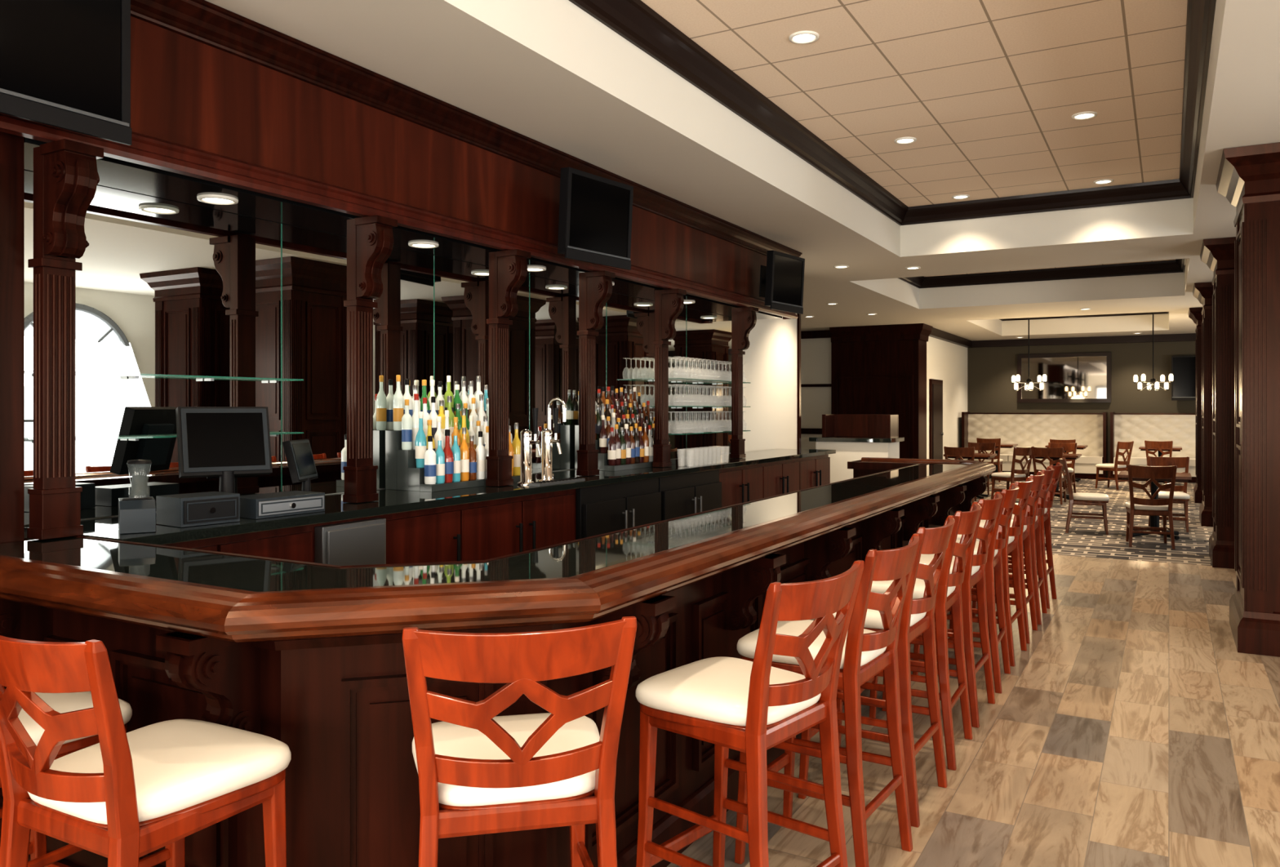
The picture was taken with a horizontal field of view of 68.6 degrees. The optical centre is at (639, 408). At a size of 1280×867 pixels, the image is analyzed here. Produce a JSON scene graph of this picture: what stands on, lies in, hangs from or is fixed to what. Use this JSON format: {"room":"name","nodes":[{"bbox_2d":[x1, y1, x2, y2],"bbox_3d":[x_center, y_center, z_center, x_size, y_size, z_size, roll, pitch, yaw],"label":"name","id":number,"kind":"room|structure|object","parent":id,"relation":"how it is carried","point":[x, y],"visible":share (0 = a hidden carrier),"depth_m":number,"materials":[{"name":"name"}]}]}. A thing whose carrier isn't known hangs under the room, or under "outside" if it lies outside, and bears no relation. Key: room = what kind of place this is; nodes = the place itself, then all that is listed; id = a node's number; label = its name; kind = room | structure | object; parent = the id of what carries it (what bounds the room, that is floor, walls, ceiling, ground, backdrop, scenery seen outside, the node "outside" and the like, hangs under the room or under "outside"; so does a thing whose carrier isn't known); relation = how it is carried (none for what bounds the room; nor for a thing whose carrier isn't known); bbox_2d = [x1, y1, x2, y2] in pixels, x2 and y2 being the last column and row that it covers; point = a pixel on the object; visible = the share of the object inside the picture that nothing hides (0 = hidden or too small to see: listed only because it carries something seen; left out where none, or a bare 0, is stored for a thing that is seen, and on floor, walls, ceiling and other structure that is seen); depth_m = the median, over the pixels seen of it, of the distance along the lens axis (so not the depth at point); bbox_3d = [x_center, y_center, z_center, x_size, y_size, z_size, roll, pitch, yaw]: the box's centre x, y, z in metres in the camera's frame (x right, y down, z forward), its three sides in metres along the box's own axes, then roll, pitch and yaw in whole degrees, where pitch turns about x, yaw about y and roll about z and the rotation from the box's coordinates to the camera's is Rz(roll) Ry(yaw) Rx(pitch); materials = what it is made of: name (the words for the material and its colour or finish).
{"room":"bar","nodes":[
{"label":"bar","id":0,"kind":"room"},
{"bbox_2d":[0,131,24,543],"bbox_3d":[-3.078,-0.044,2.217,0.460,3.188,2.840,0,0,29],"label":"panel","id":1,"kind":"object","parent":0,"point":[11,146],"depth_m":3.31,"materials":[{"name":"brown wood"}]},
{"bbox_2d":[24,137,782,319],"bbox_3d":[-0.536,-0.975,6.744,0.435,0.050,7.535,0,0,29],"label":"bar canopy underside","id":2,"kind":"structure","parent":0,"point":[116,174],"depth_m":4.58,"materials":[{"name":"black wood"}]},
{"bbox_2d":[196,194,238,204],"bbox_3d":[-1.916,-0.944,4.259,0.173,0.012,0.173,0,0,29],"label":"recessed light","id":3,"kind":"object","parent":2,"relation":"in","point":[206,198],"visible":1,"depth_m":4.25,"materials":[{"name":"white"}]},
{"bbox_2d":[408,241,438,248],"bbox_3d":[-1.253,-0.944,5.435,0.173,0.012,0.173,0,0,29],"label":"recessed light","id":4,"kind":"object","parent":2,"relation":"in","point":[414,244],"visible":1,"depth_m":5.42,"materials":[{"name":"white"}]},
{"bbox_2d":[527,266,546,271],"bbox_3d":[-0.723,-0.944,6.376,0.173,0.012,0.173,0,0,29],"label":"recessed light","id":5,"kind":"object","parent":2,"relation":"in","point":[532,268],"visible":0.73,"depth_m":6.37,"materials":[{"name":"white"}]},
{"bbox_2d":[24,313,796,526],"bbox_3d":[-1.802,-0.300,5.073,0.120,3.700,15.070,0,0,29],"label":"wall","id":6,"kind":"structure","parent":0,"point":[770,360],"depth_m":10.79,"materials":[{"name":"beige paint"}]},
{"bbox_2d":[75,185,346,519],"bbox_3d":[-2.001,-0.241,4.568,0.025,1.412,1.478,0,0,29],"label":"mirror","id":7,"kind":"object","parent":6,"relation":"attached to","point":[165,286],"depth_m":4.40,"materials":[{"name":"clear glass"}]},
{"bbox_2d":[24,369,303,441],"bbox_3d":[-2.092,-0.003,4.247,0.124,0.290,1.314,0,0,29],"label":"glass shelf","id":8,"kind":"object","parent":7,"relation":"attached to","point":[130,438],"visible":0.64,"depth_m":4.11,"materials":[{"name":"clear glass"}]},
{"bbox_2d":[0,0,802,319],"bbox_3d":[-0.620,-1.289,5.955,0.183,0.698,9.168,0,0,29],"label":"header","id":9,"kind":"object","parent":6,"relation":"attached to","point":[219,95],"visible":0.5,"depth_m":4.57,"materials":[{"name":"brown wood"}]},
{"bbox_2d":[0,0,131,145],"bbox_3d":[-2.170,-1.255,2.870,0.212,0.650,1.150,0,0,29],"label":"television","id":10,"kind":"object","parent":9,"relation":"attached to","point":[65,64],"visible":1,"depth_m":3.14,"materials":[{"name":"black plastic"}]},
{"bbox_2d":[373,246,488,488],"bbox_3d":[-1.282,-0.241,5.843,0.025,1.412,1.045,0,0,29],"label":"mirror","id":11,"kind":"object","parent":6,"relation":"attached to","point":[430,317],"depth_m":5.76,"materials":[{"name":"clear glass"}]},
{"bbox_2d":[557,167,633,270],"bbox_3d":[-0.342,-1.194,6.046,0.264,0.553,0.640,0,0,37],"label":"television","id":12,"kind":"object","parent":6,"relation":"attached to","point":[596,211],"visible":1,"depth_m":5.93,"materials":[{"name":"black plastic"}]},
{"bbox_2d":[595,292,654,423],"bbox_3d":[-0.125,-0.407,7.898,0.025,1.081,0.979,0,0,29],"label":"mirror","id":13,"kind":"object","parent":6,"relation":"attached to","point":[624,348],"depth_m":7.91,"materials":[{"name":"clear glass"}]},
{"bbox_2d":[759,250,804,314],"bbox_3d":[1.317,-1.189,8.991,0.264,0.543,0.620,0,0,37],"label":"television","id":14,"kind":"object","parent":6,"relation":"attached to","point":[782,279],"visible":1,"depth_m":8.89,"materials":[{"name":"black plastic"}]},
{"bbox_2d":[796,313,800,448],"bbox_3d":[1.732,-0.045,11.323,0.160,3.190,0.790,0,0,29],"label":"trim","id":15,"kind":"structure","parent":6,"relation":"attached to","point":[798,320],"depth_m":11.58,"materials":[{"name":"brown wood"}]},
{"bbox_2d":[204,0,1279,340],"bbox_3d":[3.167,-1.945,9.694,14.000,0.610,28.000,0,0,29],"label":"ceiling","id":16,"kind":"structure","parent":0,"point":[988,92],"depth_m":6.17,"materials":[{"name":"beige paint"}]},
{"bbox_2d":[789,31,819,44],"bbox_3d":[0.950,-2.144,5.434,0.173,0.012,0.173,0,0,29],"label":"recessed light","id":17,"kind":"object","parent":16,"relation":"in","point":[801,37],"visible":1,"depth_m":5.42,"materials":[{"name":"white"}]},
{"bbox_2d":[568,0,1216,225],"bbox_3d":[0.763,-2.064,3.737,2.740,0.169,13.260,0,0,29],"label":"trim","id":18,"kind":"structure","parent":16,"relation":"attached to","point":[633,20],"depth_m":6.74,"materials":[{"name":"black wood"}]},
{"bbox_2d":[893,137,916,144],"bbox_3d":[2.128,-2.144,7.524,0.173,0.012,0.173,0,0,29],"label":"recessed light","id":19,"kind":"object","parent":16,"relation":"in","point":[902,140],"visible":1,"depth_m":7.51,"materials":[{"name":"white"}]},
{"bbox_2d":[951,194,969,199],"bbox_3d":[3.257,-2.144,9.528,0.173,0.012,0.173,0,0,29],"label":"recessed light","id":20,"kind":"object","parent":16,"relation":"in","point":[959,196],"visible":1,"depth_m":9.51,"materials":[{"name":"white"}]},
{"bbox_2d":[1011,317,1046,391],"bbox_3d":[7.171,-1.235,17.309,0.531,1.830,0.531,0,0,12],"label":"chandelier","id":21,"kind":"object","parent":16,"relation":"hanging from","point":[1028,382],"visible":0.94,"depth_m":17.30,"materials":[{"name":"white glass"}]},
{"bbox_2d":[897,258,1186,288],"bbox_3d":[5.318,-2.064,12.901,3.800,0.169,3.900,0,0,29],"label":"trim","id":22,"kind":"structure","parent":16,"relation":"attached to","point":[1178,265],"depth_m":14.47,"materials":[{"name":"black wood"}]},
{"bbox_2d":[999,311,1168,320],"bbox_3d":[8.601,-2.064,18.626,3.300,0.169,4.300,0,0,29],"label":"trim","id":23,"kind":"structure","parent":16,"relation":"attached to","point":[1154,313],"depth_m":20.44,"materials":[{"name":"black wood"}]},
{"bbox_2d":[1071,111,1097,119],"bbox_3d":[3.260,-2.144,6.886,0.173,0.012,0.173,0,0,29],"label":"recessed light","id":24,"kind":"object","parent":16,"relation":"in","point":[1089,114],"visible":1,"depth_m":6.88,"materials":[{"name":"white"}]},
{"bbox_2d":[1093,178,1113,184],"bbox_3d":[4.389,-2.144,8.890,0.173,0.012,0.173,0,0,29],"label":"recessed light","id":25,"kind":"object","parent":16,"relation":"in","point":[1103,181],"visible":1,"depth_m":8.89,"materials":[{"name":"white"}]},
{"bbox_2d":[1133,312,1173,391],"bbox_3d":[9.306,-1.235,17.024,0.531,1.830,0.531,0,0,12],"label":"chandelier","id":26,"kind":"object","parent":16,"relation":"hanging from","point":[1153,381],"visible":0.92,"depth_m":17.01,"materials":[{"name":"white glass"}]},
{"bbox_2d":[800,337,831,448],"bbox_3d":[2.916,-0.300,20.453,3.000,3.700,0.100,0,0,29],"label":"wall partition","id":27,"kind":"structure","parent":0,"point":[815,353],"depth_m":19.95,"materials":[{"name":"white paint"}]},
{"bbox_2d":[800,329,831,434],"bbox_3d":[2.872,-0.545,20.374,3.000,2.190,0.080,0,0,29],"label":"trim","id":28,"kind":"structure","parent":27,"relation":"attached to","point":[807,334],"depth_m":19.89,"materials":[{"name":"brown wood"}]},
{"bbox_2d":[829,323,933,458],"bbox_3d":[4.861,-0.044,18.944,1.870,3.189,0.820,0,0,29],"label":"wall","id":29,"kind":"structure","parent":0,"point":[879,369],"depth_m":18.63,"materials":[{"name":"brown wood"}]},
{"bbox_2d":[928,327,1195,347],"bbox_3d":[10.933,-0.045,18.690,9.300,3.190,4.700,0,0,29],"label":"trim","id":30,"kind":"structure","parent":29,"relation":"attached to","point":[935,333],"depth_m":21.51,"materials":[{"name":"black wood"}]},
{"bbox_2d":[926,336,967,459],"bbox_3d":[6.830,-0.300,21.002,0.120,3.700,4.700,0,0,29],"label":"wall","id":31,"kind":"structure","parent":0,"point":[946,362],"depth_m":21.14,"materials":[{"name":"white paint"}]},
{"bbox_2d":[929,378,943,459],"bbox_3d":[6.267,0.475,19.770,0.090,2.150,1.100,0,0,29],"label":"door","id":32,"kind":"structure","parent":31,"relation":"in","point":[936,433],"depth_m":19.65,"materials":[{"name":"brown wood"}]},
{"bbox_2d":[666,554,1279,866],"bbox_3d":[-0.073,1.580,3.944,14.000,0.060,14.800,0,0,29],"label":"floor","id":33,"kind":"structure","parent":0,"point":[1131,727],"depth_m":4.20,"materials":[{"name":"brown wood"}]},
{"bbox_2d":[0,691,132,866],"bbox_3d":[-1.660,0.995,2.387,0.480,1.110,0.562,0,0,27],"label":"bar stool","id":34,"kind":"object","parent":33,"relation":"on","point":[61,703],"visible":0.26,"depth_m":2.43,"materials":[{"name":"brown wood"}]},
{"bbox_2d":[0,635,291,866],"bbox_3d":[-1.121,0.995,2.083,0.480,1.110,0.562,0,0,28],"label":"bar stool","id":35,"kind":"object","parent":33,"relation":"on","point":[123,797],"visible":1,"depth_m":1.94,"materials":[{"name":"brown wood"}]},
{"bbox_2d":[24,448,835,564],"bbox_3d":[-0.131,0.952,7.144,0.702,1.196,8.280,0,0,29],"label":"bar cabinet","id":36,"kind":"object","parent":33,"relation":"on","point":[483,522],"depth_m":4.94,"materials":[{"name":"brown wood"}]},
{"bbox_2d":[26,138,103,539],"bbox_3d":[-2.067,-0.235,3.380,0.230,1.405,0.160,0,0,29],"label":"fluted column","id":37,"kind":"structure","parent":36,"relation":"on","point":[66,178],"depth_m":3.37,"materials":[{"name":"brown wood"}]},
{"bbox_2d":[118,496,155,533],"bbox_3d":[-1.931,0.407,3.602,0.120,0.124,0.180,0,0,-31],"label":"receipt printer","id":38,"kind":"object","parent":36,"relation":"on","point":[135,514],"visible":1,"depth_m":3.53,"materials":[{"name":"grey plastic"}]},
{"bbox_2d":[126,459,151,464],"bbox_3d":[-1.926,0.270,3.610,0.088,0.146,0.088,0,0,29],"label":"lid","id":39,"kind":"object","parent":38,"relation":"on","point":[134,461],"visible":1,"depth_m":3.58,"materials":[{"name":"grey plastic"}]},
{"bbox_2d":[175,406,272,493],"bbox_3d":[-1.847,0.231,4.192,0.380,0.475,0.205,0,0,-37],"label":"touchscreen","id":40,"kind":"object","parent":36,"relation":"on","point":[224,442],"visible":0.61,"depth_m":4.18,"materials":[{"name":"black plastic"}]},
{"bbox_2d":[282,439,318,491],"bbox_3d":[-1.652,0.312,4.622,0.135,0.314,0.251,0,0,1],"label":"touchscreen","id":41,"kind":"object","parent":36,"relation":"on","point":[299,454],"visible":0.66,"depth_m":4.58,"materials":[{"name":"black plastic"}]},
{"bbox_2d":[314,517,386,565],"bbox_3d":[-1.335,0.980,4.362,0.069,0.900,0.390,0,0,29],"label":"dishwasher","id":42,"kind":"object","parent":36,"relation":"attached to","point":[359,542],"visible":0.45,"depth_m":4.31,"materials":[{"name":"silver metal"}]},
{"bbox_2d":[342,214,397,502],"bbox_3d":[-1.340,-0.235,4.669,0.230,1.405,0.160,0,0,29],"label":"fluted column","id":43,"kind":"structure","parent":36,"relation":"on","point":[370,239],"depth_m":4.65,"materials":[{"name":"brown wood"}]},
{"bbox_2d":[385,374,520,491],"bbox_3d":[-1.100,0.130,5.738,0.351,0.679,0.898,0,0,29],"label":"liquor bottles","id":44,"kind":"object","parent":36,"relation":"on","point":[434,444],"visible":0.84,"depth_m":5.50,"materials":[{"name":"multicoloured glass"}]},
{"bbox_2d":[485,248,530,486],"bbox_3d":[-0.791,-0.235,5.645,0.230,1.405,0.160,0,0,29],"label":"fluted column","id":45,"kind":"structure","parent":36,"relation":"on","point":[508,268],"depth_m":5.62,"materials":[{"name":"brown wood"}]},
{"bbox_2d":[508,275,578,472],"bbox_3d":[-0.702,-0.241,6.874,0.025,1.412,0.875,0,0,29],"label":"mirror","id":46,"kind":"object","parent":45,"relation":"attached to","point":[544,339],"depth_m":6.87,"materials":[{"name":"clear glass"}]},
{"bbox_2d":[516,408,542,484],"bbox_3d":[-0.674,0.234,5.751,0.170,0.470,0.110,0,0,29],"label":"tap tower","id":47,"kind":"object","parent":36,"relation":"on","point":[526,458],"visible":0.98,"depth_m":5.73,"materials":[{"name":"silver metal"}]},
{"bbox_2d":[537,408,561,481],"bbox_3d":[-0.566,0.234,5.943,0.170,0.470,0.110,0,0,29],"label":"tap tower","id":48,"kind":"object","parent":36,"relation":"on","point":[547,441],"visible":0.9,"depth_m":5.92,"materials":[{"name":"silver metal"}]},
{"bbox_2d":[528,477,585,486],"bbox_3d":[-0.511,0.459,5.855,0.080,0.021,0.500,0,0,29],"label":"drip tray","id":49,"kind":"object","parent":36,"relation":"on","point":[562,481],"visible":1,"depth_m":5.80,"materials":[{"name":"silver metal"}]},
{"bbox_2d":[547,397,566,478],"bbox_3d":[-0.559,0.199,6.238,0.160,0.539,0.058,0,0,29],"label":"gooseneck faucet","id":50,"kind":"object","parent":36,"relation":"on","point":[553,400],"visible":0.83,"depth_m":6.24,"materials":[{"name":"silver metal"}]},
{"bbox_2d":[576,270,615,475],"bbox_3d":[-0.305,-0.235,6.508,0.230,1.405,0.160,0,0,29],"label":"fluted column","id":51,"kind":"structure","parent":36,"relation":"on","point":[595,288],"depth_m":6.49,"materials":[{"name":"brown wood"}]},
{"bbox_2d":[576,477,661,539],"bbox_3d":[-0.108,0.983,6.500,0.108,0.935,1.060,0,0,29],"label":"cooler","id":52,"kind":"object","parent":36,"relation":"attached to","point":[608,508],"visible":0.4,"depth_m":6.39,"materials":[{"name":"black metal"}]},
{"bbox_2d":[574,386,675,471],"bbox_3d":[-0.098,0.145,7.516,0.351,0.649,1.000,0,0,29],"label":"wine bottles","id":53,"kind":"object","parent":36,"relation":"on","point":[624,433],"visible":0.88,"depth_m":7.34,"materials":[{"name":"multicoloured glass"}]},
{"bbox_2d":[652,288,686,466],"bbox_3d":[0.235,-0.235,7.466,0.230,1.405,0.160,0,0,29],"label":"fluted column","id":54,"kind":"structure","parent":36,"relation":"on","point":[668,303],"depth_m":7.45,"materials":[{"name":"brown wood"}]},
{"bbox_2d":[668,306,731,458],"bbox_3d":[0.595,-0.241,9.175,0.025,1.412,1.392,0,0,29],"label":"mirror","id":55,"kind":"object","parent":54,"relation":"attached to","point":[700,348],"depth_m":9.13,"materials":[{"name":"clear glass"}]},
{"bbox_2d":[648,377,751,435],"bbox_3d":[0.592,-0.008,8.818,0.314,0.500,1.554,0,0,29],"label":"glass shelf","id":56,"kind":"object","parent":55,"relation":"attached to","point":[677,406],"visible":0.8,"depth_m":8.53,"materials":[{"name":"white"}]},
{"bbox_2d":[658,469,721,520],"bbox_3d":[0.422,0.983,7.441,0.108,0.935,1.060,0,0,29],"label":"cooler","id":57,"kind":"object","parent":36,"relation":"attached to","point":[682,495],"visible":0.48,"depth_m":7.37,"materials":[{"name":"black plastic"}]},
{"bbox_2d":[729,306,758,457],"bbox_3d":[0.977,-0.235,8.781,0.230,1.405,0.160,0,0,29],"label":"fluted column","id":58,"kind":"structure","parent":36,"relation":"on","point":[744,319],"depth_m":8.76,"materials":[{"name":"brown wood"}]},
{"bbox_2d":[0,457,996,866],"bbox_3d":[0.369,1.000,5.553,2.281,1.099,7.202,0,0,29],"label":"bar counter","id":59,"kind":"object","parent":33,"relation":"on","point":[308,657],"depth_m":2.59,"materials":[{"name":"brown wood"}]},
{"bbox_2d":[402,616,636,866],"bbox_3d":[-0.291,0.995,2.151,0.480,1.110,0.562,0,0,-13],"label":"bar stool","id":60,"kind":"object","parent":33,"relation":"on","point":[480,771],"visible":1,"depth_m":1.95,"materials":[{"name":"brown wood"}]},
{"bbox_2d":[635,560,864,866],"bbox_3d":[0.312,0.995,2.684,0.562,1.110,0.480,0,0,40],"label":"bar stool","id":61,"kind":"object","parent":33,"relation":"on","point":[750,708],"visible":1,"depth_m":2.59,"materials":[{"name":"brown wood"}]},
{"bbox_2d":[734,533,920,866],"bbox_3d":[0.656,0.995,3.231,0.562,1.110,0.480,0,0,33],"label":"bar stool","id":62,"kind":"object","parent":33,"relation":"on","point":[866,653],"visible":0.8,"depth_m":3.09,"materials":[{"name":"brown wood"}]},
{"bbox_2d":[798,515,954,827],"bbox_3d":[0.961,0.995,3.772,0.562,1.110,0.480,0,0,31],"label":"bar stool","id":63,"kind":"object","parent":33,"relation":"on","point":[917,617],"visible":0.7,"depth_m":3.59,"materials":[{"name":"brown wood"}]},
{"bbox_2d":[860,502,981,770],"bbox_3d":[1.267,0.995,4.315,0.562,1.110,0.480,0,0,28],"label":"bar stool","id":64,"kind":"object","parent":33,"relation":"on","point":[948,594],"visible":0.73,"depth_m":4.12,"materials":[{"name":"brown wood"}]},
{"bbox_2d":[881,491,1002,727],"bbox_3d":[1.570,0.995,4.853,0.562,1.110,0.480,0,0,30],"label":"bar stool","id":65,"kind":"object","parent":33,"relation":"on","point":[975,568],"visible":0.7,"depth_m":4.67,"materials":[{"name":"brown wood"}]},
{"bbox_2d":[912,483,1019,693],"bbox_3d":[1.876,0.995,5.396,0.562,1.110,0.480,0,0,27],"label":"bar stool","id":66,"kind":"object","parent":33,"relation":"on","point":[993,566],"visible":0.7,"depth_m":5.18,"materials":[{"name":"brown wood"}]},
{"bbox_2d":[936,476,1033,666],"bbox_3d":[2.179,0.995,5.933,0.562,1.110,0.480,0,0,31],"label":"bar stool","id":67,"kind":"object","parent":33,"relation":"on","point":[1011,545],"visible":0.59,"depth_m":5.78,"materials":[{"name":"brown wood"}]},
{"bbox_2d":[971,471,1044,644],"bbox_3d":[2.484,0.995,6.475,0.562,1.110,0.480,0,0,29],"label":"bar stool","id":68,"kind":"object","parent":33,"relation":"on","point":[1024,535],"visible":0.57,"depth_m":6.35,"materials":[{"name":"brown wood"}]},
{"bbox_2d":[972,466,1054,624],"bbox_3d":[2.788,0.995,7.015,0.562,1.110,0.480,0,0,28],"label":"bar stool","id":69,"kind":"object","parent":33,"relation":"on","point":[1035,528],"visible":0.48,"depth_m":6.85,"materials":[{"name":"brown wood"}]},
{"bbox_2d":[994,462,1062,608],"bbox_3d":[3.092,0.995,7.554,0.562,1.110,0.480,0,0,30],"label":"bar stool","id":70,"kind":"object","parent":33,"relation":"on","point":[1045,519],"visible":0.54,"depth_m":7.45,"materials":[{"name":"brown wood"}]},
{"bbox_2d":[1215,142,1279,657],"bbox_3d":[4.439,-0.044,6.136,1.110,3.188,1.110,0,0,29],"label":"pillar","id":71,"kind":"structure","parent":33,"relation":"on","point":[1248,177],"depth_m":5.92,"materials":[{"name":"brown wood"}]},
{"bbox_2d":[967,341,1195,463],"bbox_3d":[12.111,-0.300,20.781,9.300,3.700,0.100,0,0,29],"label":"wall","id":72,"kind":"structure","parent":0,"point":[990,370],"depth_m":21.52,"materials":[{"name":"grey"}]},
{"bbox_2d":[1017,351,1111,402],"bbox_3d":[9.886,-0.705,21.925,2.000,1.150,0.070,0,0,29],"label":"wall mirror","id":73,"kind":"object","parent":72,"relation":"attached to","point":[1072,377],"visible":0.95,"depth_m":21.87,"materials":[{"name":"black mirror"}]},
{"bbox_2d":[1171,355,1195,400],"bbox_3d":[12.381,-0.660,20.444,1.400,0.980,0.152,0,0,29],"label":"television","id":74,"kind":"object","parent":72,"relation":"attached to","point":[1183,367],"visible":0.37,"depth_m":20.63,"materials":[{"name":"black plastic"}]},
{"bbox_2d":[971,475,1213,565],"bbox_3d":[6.799,1.580,16.141,14.000,0.060,13.200,0,0,29],"label":"floor","id":75,"kind":"structure","parent":0,"point":[1086,537],"depth_m":11.68,"materials":[{"name":"grey carpet"}]},
{"bbox_2d":[808,413,904,483],"bbox_3d":[2.750,0.815,11.909,1.040,1.470,0.650,0,0,29],"label":"station","id":76,"kind":"object","parent":75,"relation":"on","point":[853,437],"visible":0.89,"depth_m":11.78,"materials":[{"name":"white paint"}]},
{"bbox_2d":[943,446,976,503],"bbox_3d":[5.319,1.090,15.545,0.481,0.920,0.563,0,0,26],"label":"dining chair","id":77,"kind":"object","parent":75,"relation":"on","point":[958,451],"visible":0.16,"depth_m":15.31,"materials":[{"name":"brown wood"}]},
{"bbox_2d":[943,453,996,498],"bbox_3d":[5.732,1.171,16.283,0.760,0.752,0.760,0,0,29],"label":"dining table","id":78,"kind":"object","parent":75,"relation":"on","point":[977,455],"visible":0.3,"depth_m":15.99,"materials":[{"name":"brown wood"}]},
{"bbox_2d":[968,442,995,494],"bbox_3d":[6.171,1.090,17.064,0.481,0.920,0.563,0,0,29],"label":"dining chair","id":79,"kind":"object","parent":75,"relation":"on","point":[978,446],"visible":0.28,"depth_m":17.22,"materials":[{"name":"brown wood"}]},
{"bbox_2d":[976,437,1003,482],"bbox_3d":[7.436,1.090,19.919,0.481,0.920,0.563,0,0,29],"label":"dining chair","id":80,"kind":"object","parent":75,"relation":"on","point":[997,461],"visible":0.51,"depth_m":19.69,"materials":[{"name":"brown wood"}]},
{"bbox_2d":[984,443,1017,477],"bbox_3d":[7.876,1.171,20.700,0.760,0.752,0.760,0,0,29],"label":"dining table","id":81,"kind":"object","parent":75,"relation":"on","point":[1002,446],"visible":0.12,"depth_m":20.46,"materials":[{"name":"brown wood"}]},
{"bbox_2d":[991,446,1034,499],"bbox_3d":[6.169,1.090,15.552,0.481,0.920,0.563,0,0,-31],"label":"dining chair","id":82,"kind":"object","parent":75,"relation":"on","point":[1015,475],"visible":0.8,"depth_m":15.39,"materials":[{"name":"brown wood"}]},
{"bbox_2d":[961,412,1107,479],"bbox_3d":[8.970,0.820,21.420,3.020,1.460,0.770,0,0,29],"label":"banquette","id":83,"kind":"object","parent":75,"relation":"on","point":[1023,429],"visible":0.75,"depth_m":21.38,"materials":[{"name":"beige fabric"}]},
{"bbox_2d":[1031,446,1066,504],"bbox_3d":[6.716,1.090,15.389,0.481,0.920,0.563,0,0,33],"label":"dining chair","id":84,"kind":"object","parent":75,"relation":"on","point":[1041,451],"visible":0.54,"depth_m":15.18,"materials":[{"name":"brown wood"}]},
{"bbox_2d":[1031,453,1081,499],"bbox_3d":[7.159,1.171,16.168,0.760,0.752,0.760,0,0,29],"label":"dining table","id":85,"kind":"object","parent":75,"relation":"on","point":[1068,456],"visible":0.42,"depth_m":15.88,"materials":[{"name":"brown wood"}]},
{"bbox_2d":[1048,442,1076,493],"bbox_3d":[7.600,1.090,16.948,0.481,0.920,0.563,0,0,31],"label":"dining chair","id":86,"kind":"object","parent":75,"relation":"on","point":[1066,446],"visible":0.32,"depth_m":17.04,"materials":[{"name":"brown wood"}]},
{"bbox_2d":[1049,439,1075,481],"bbox_3d":[8.659,1.090,19.230,0.481,0.920,0.563,0,0,24],"label":"dining chair","id":87,"kind":"object","parent":75,"relation":"on","point":[1068,461],"visible":0.2,"depth_m":19.00,"materials":[{"name":"brown wood"}]},
{"bbox_2d":[1044,444,1087,481],"bbox_3d":[9.095,1.171,20.012,0.760,0.752,0.760,0,0,29],"label":"dining table","id":88,"kind":"object","parent":75,"relation":"on","point":[1078,446],"visible":0.27,"depth_m":19.70,"materials":[{"name":"brown wood"}]},
{"bbox_2d":[1059,457,1109,534],"bbox_3d":[5.573,1.090,11.777,0.563,0.920,0.481,0,0,24],"label":"dining chair","id":89,"kind":"object","parent":75,"relation":"on","point":[1082,499],"visible":1,"depth_m":11.64,"materials":[{"name":"brown wood"}]},
{"bbox_2d":[1095,440,1133,489],"bbox_3d":[9.112,1.090,18.025,0.481,0.920,0.563,0,0,-31],"label":"dining chair","id":90,"kind":"object","parent":75,"relation":"on","point":[1117,466],"visible":0.91,"depth_m":17.86,"materials":[{"name":"brown wood"}]},
{"bbox_2d":[1124,464,1177,549],"bbox_3d":[5.749,1.090,10.597,0.481,0.920,0.563,0,0,21],"label":"dining chair","id":91,"kind":"object","parent":75,"relation":"on","point":[1135,506],"visible":1,"depth_m":10.42,"materials":[{"name":"brown wood"}]},
{"bbox_2d":[1110,412,1195,482],"bbox_3d":[11.693,0.820,19.886,3.070,1.460,0.770,0,0,29],"label":"banquette","id":92,"kind":"object","parent":75,"relation":"on","point":[1178,428],"visible":0.38,"depth_m":20.34,"materials":[{"name":"beige fabric"}]},
{"bbox_2d":[1118,471,1191,539],"bbox_3d":[6.226,1.171,11.356,0.760,0.752,0.760,0,0,29],"label":"dining table","id":93,"kind":"object","parent":75,"relation":"on","point":[1180,477],"visible":0.44,"depth_m":11.25,"materials":[{"name":"brown wood"}]},
{"bbox_2d":[1144,440,1173,487],"bbox_3d":[10.177,1.090,18.375,0.481,0.920,0.563,0,0,34],"label":"dining chair","id":94,"kind":"object","parent":75,"relation":"on","point":[1151,444],"visible":0.44,"depth_m":18.16,"materials":[{"name":"brown wood"}]},
{"bbox_2d":[1138,445,1182,483],"bbox_3d":[10.620,1.171,19.153,0.760,0.752,0.760,0,0,29],"label":"dining table","id":95,"kind":"object","parent":75,"relation":"on","point":[1141,447],"visible":0.43,"depth_m":18.91,"materials":[{"name":"brown wood"}]},
{"bbox_2d":[1146,456,1190,532],"bbox_3d":[6.786,1.090,12.046,0.481,0.920,0.563,0,0,27],"label":"dining chair","id":96,"kind":"object","parent":75,"relation":"on","point":[1179,497],"visible":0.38,"depth_m":12.13,"materials":[{"name":"brown wood"}]},
{"bbox_2d":[1187,307,1202,502],"bbox_3d":[9.732,-0.044,15.550,1.110,3.188,1.110,0,0,29],"label":"pillar","id":97,"kind":"structure","parent":75,"relation":"on","point":[1194,313],"depth_m":15.37,"materials":[{"name":"brown wood"}]},
{"bbox_2d":[1192,282,1213,526],"bbox_3d":[8.014,-0.044,12.501,1.110,3.188,1.110,0,0,29],"label":"pillar","id":98,"kind":"structure","parent":75,"relation":"on","point":[1202,291],"depth_m":12.31,"materials":[{"name":"brown wood"}]},
{"bbox_2d":[1200,236,1235,568],"bbox_3d":[6.222,-0.044,9.321,1.110,3.188,1.110,0,0,29],"label":"pillar","id":99,"kind":"structure","parent":75,"relation":"on","point":[1218,254],"depth_m":9.12,"materials":[{"name":"brown wood"}]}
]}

